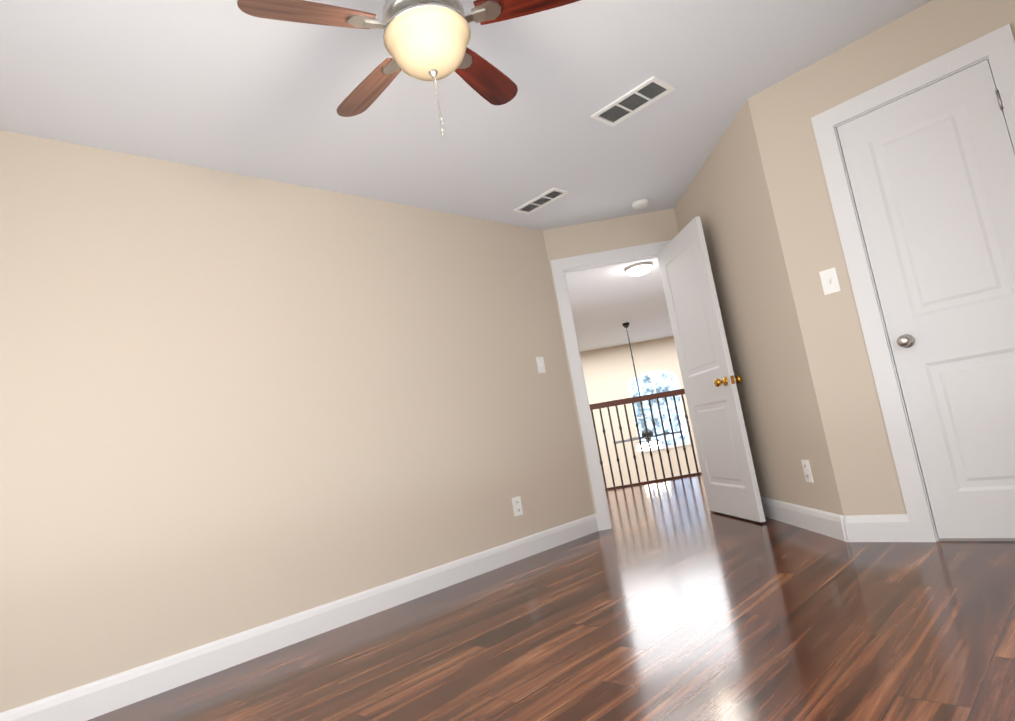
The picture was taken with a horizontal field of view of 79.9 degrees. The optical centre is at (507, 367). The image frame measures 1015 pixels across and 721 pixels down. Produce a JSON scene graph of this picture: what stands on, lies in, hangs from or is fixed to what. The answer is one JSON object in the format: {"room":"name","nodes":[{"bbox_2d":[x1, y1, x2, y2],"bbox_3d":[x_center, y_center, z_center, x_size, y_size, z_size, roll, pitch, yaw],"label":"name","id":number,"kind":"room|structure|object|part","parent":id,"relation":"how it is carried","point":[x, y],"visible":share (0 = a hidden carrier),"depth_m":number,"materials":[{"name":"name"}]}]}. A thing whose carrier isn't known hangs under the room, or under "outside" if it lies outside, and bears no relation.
{"room":"empty bedroom","nodes":[
{"label":"empty bedroom","id":0,"kind":"room"},
{"bbox_2d":[0,130,593,712],"bbox_3d":[-1.204,0.160,3.237,4.754,2.440,0.120,-3,-10,-45],"label":"wall","id":1,"kind":"structure","parent":0,"point":[230,404],"depth_m":3.02,"materials":[{"name":"beige paint"}]},
{"bbox_2d":[0,514,597,720],"bbox_3d":[-0.940,1.275,3.076,4.584,0.130,0.016,-3,-10,-45],"label":"baseboard","id":2,"kind":"structure","parent":1,"relation":"attached to","point":[91,700],"depth_m":2.88,"materials":[{"name":"white"}]},
{"bbox_2d":[512,496,522,515],"bbox_3d":[0.069,0.949,4.157,0.078,0.125,0.010,-3,-10,-45],"label":"electrical outlet","id":3,"kind":"object","parent":1,"relation":"attached to","point":[517,506],"visible":1,"depth_m":4.15,"materials":[{"name":"white plastic"}]},
{"bbox_2d":[536,357,545,372],"bbox_3d":[0.258,-0.024,4.614,0.078,0.125,0.018,-3,-10,-45],"label":"light switch","id":4,"kind":"object","parent":1,"relation":"attached to","point":[540,364],"visible":1,"depth_m":4.61,"materials":[{"name":"white plastic"}]},
{"bbox_2d":[0,0,931,351],"bbox_3d":[0.974,-0.916,8.101,14.516,0.100,11.667,-3,-10,-45],"label":"ceiling","id":5,"kind":"structure","parent":0,"point":[229,86],"depth_m":2.85,"materials":[{"name":"white paint"}]},
{"bbox_2d":[237,0,579,136],"bbox_3d":[-0.287,-1.059,2.019,1.090,0.651,1.052,-3,-10,-45],"label":"fan","id":6,"kind":"object","parent":5,"relation":"hanging from","point":[426,40],"visible":1,"depth_m":1.93,"materials":[{"name":"brown wood"}]},
{"bbox_3d":[-0.253,-1.025,1.980,0.286,0.126,0.286,-3,-10,-45],"label":"lamp shade","id":7,"kind":"part","parent":6,"relation":"part of","materials":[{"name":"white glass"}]},
{"bbox_2d":[514,188,568,213],"bbox_3d":[0.238,-1.193,4.342,0.160,0.010,0.400,-3,-10,-45],"label":"ceiling vent","id":8,"kind":"object","parent":5,"relation":"in","point":[542,200],"visible":1,"depth_m":4.33,"materials":[{"name":"white metal"}]},
{"bbox_2d":[591,76,674,125],"bbox_3d":[0.659,-1.403,3.207,0.200,0.010,0.400,-3,-10,-45],"label":"ceiling vent","id":9,"kind":"object","parent":5,"relation":"in","point":[637,99],"visible":0.98,"depth_m":3.20,"materials":[{"name":"white metal"}]},
{"bbox_2d":[625,262,652,275],"bbox_3d":[1.451,-1.073,6.666,0.304,0.095,0.304,-3,-10,-45],"label":"light fixture","id":10,"kind":"object","parent":5,"relation":"attached to","point":[640,268],"visible":1,"depth_m":6.57,"materials":[{"name":"white glass"}]},
{"bbox_2d":[632,199,648,208],"bbox_3d":[1.036,-1.272,4.709,0.132,0.034,0.132,-3,-10,-45],"label":"smoke detector","id":11,"kind":"object","parent":5,"relation":"attached to","point":[640,203],"visible":1,"depth_m":4.67,"materials":[{"name":"white plastic"}]},
{"bbox_2d":[613,322,682,450],"bbox_3d":[2.245,0.297,10.280,1.118,2.180,1.146,-3,-10,-45],"label":"ceiling fan","id":12,"kind":"object","parent":5,"relation":"hanging from","point":[650,432],"visible":0.81,"depth_m":10.13,"materials":[{"name":"black metal"}]},
{"bbox_2d":[87,474,1014,720],"bbox_3d":[1.356,1.329,5.133,10.733,0.250,7.884,-3,-10,-45],"label":"floor","id":13,"kind":"structure","parent":0,"point":[711,616],"depth_m":2.26,"materials":[{"name":"brown wood"}]},
{"bbox_2d":[589,389,701,489],"bbox_3d":[2.280,0.754,7.582,8.100,1.150,0.090,-10,-7,0],"label":"railing","id":14,"kind":"object","parent":13,"relation":"on","point":[640,399],"visible":0.15,"depth_m":7.58,"materials":[{"name":"brown wood"}]},
{"bbox_2d":[543,208,678,513],"bbox_3d":[1.067,-0.026,4.888,1.263,2.440,0.120,-10,-7,0],"label":"wall","id":15,"kind":"structure","parent":0,"point":[611,234],"depth_m":4.96,"materials":[{"name":"beige paint"}]},
{"bbox_2d":[550,240,670,530],"bbox_3d":[1.023,0.115,4.873,0.998,2.174,0.156,-10,-7,0],"label":"door frame","id":16,"kind":"structure","parent":15,"relation":"attached to","point":[562,267],"depth_m":4.85,"materials":[{"name":"white wood"}]},
{"bbox_2d":[657,216,765,521],"bbox_3d":[1.434,0.031,4.398,0.568,2.065,0.654,-3,-10,-45],"label":"entry door","id":17,"kind":"structure","parent":15,"relation":"in","point":[710,379],"depth_m":4.31,"materials":[{"name":"white wood"}]},
{"bbox_2d":[580,336,700,487],"bbox_3d":[2.542,2.290,12.959,8.400,5.740,0.150,-10,-7,0],"label":"wall","id":18,"kind":"structure","parent":0,"point":[609,373],"depth_m":13.08,"materials":[{"name":"beige paint"}]},
{"bbox_2d":[628,370,690,452],"bbox_3d":[3.248,0.894,13.013,1.120,1.690,0.034,-10,-7,0],"label":"window","id":19,"kind":"structure","parent":18,"relation":"in","point":[653,382],"depth_m":13.01,"materials":[{"name":"white"}]},
{"bbox_2d":[674,99,843,515],"bbox_3d":[1.617,-0.216,4.094,0.120,2.440,1.721,-10,-7,0],"label":"wall","id":20,"kind":"structure","parent":0,"point":[725,197],"depth_m":3.68,"materials":[{"name":"beige paint"}]},
{"bbox_2d":[760,496,849,541],"bbox_3d":[1.742,0.917,3.888,0.016,0.130,1.617,-10,-7,0],"label":"baseboard","id":21,"kind":"structure","parent":20,"relation":"attached to","point":[821,522],"depth_m":3.50,"materials":[{"name":"white wood"}]},
{"bbox_2d":[801,460,813,482],"bbox_3d":[1.690,0.583,3.419,0.010,0.125,0.078,-10,-7,0],"label":"electrical outlet","id":22,"kind":"object","parent":20,"relation":"attached to","point":[807,471],"visible":1,"depth_m":3.41,"materials":[{"name":"white plastic"}]},
{"bbox_2d":[748,0,1014,515],"bbox_3d":[2.127,-0.470,2.727,0.120,2.440,1.580,-3,-10,-45],"label":"wall","id":23,"kind":"structure","parent":0,"point":[784,111],"depth_m":3.09,"materials":[{"name":"beige paint"}]},
{"bbox_2d":[819,267,840,294],"bbox_3d":[1.653,-0.445,3.109,0.018,0.125,0.078,-3,-10,-45],"label":"light switch","id":24,"kind":"object","parent":23,"relation":"attached to","point":[830,281],"visible":1,"depth_m":3.11,"materials":[{"name":"white plastic"}]},
{"bbox_2d":[840,514,913,541],"bbox_3d":[1.827,0.794,2.997,0.016,0.130,0.313,-3,-10,-45],"label":"baseboard","id":25,"kind":"structure","parent":23,"relation":"attached to","point":[881,528],"depth_m":2.99,"materials":[{"name":"white wood"}]},
{"bbox_2d":[811,24,1014,541],"bbox_3d":[2.084,-0.318,2.777,0.156,2.169,0.814,-3,-10,-45],"label":"trim","id":26,"kind":"structure","parent":23,"relation":"attached to","point":[996,48],"depth_m":2.92,"materials":[{"name":"white wood"}]},
{"bbox_2d":[837,59,1014,537],"bbox_3d":[2.068,-0.276,2.744,0.185,2.060,0.628,-3,-10,-45],"label":"closet door","id":27,"kind":"structure","parent":23,"relation":"in","point":[931,170],"depth_m":2.77,"materials":[{"name":"white wood"}]},
{"bbox_2d":[939,538,1014,540],"bbox_3d":[2.648,2.912,7.359,8.200,2.750,0.120,-10,-7,0],"label":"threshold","id":28,"kind":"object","parent":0,"point":[978,539],"depth_m":7.34,"materials":[{"name":"beige paint"}]}
]}

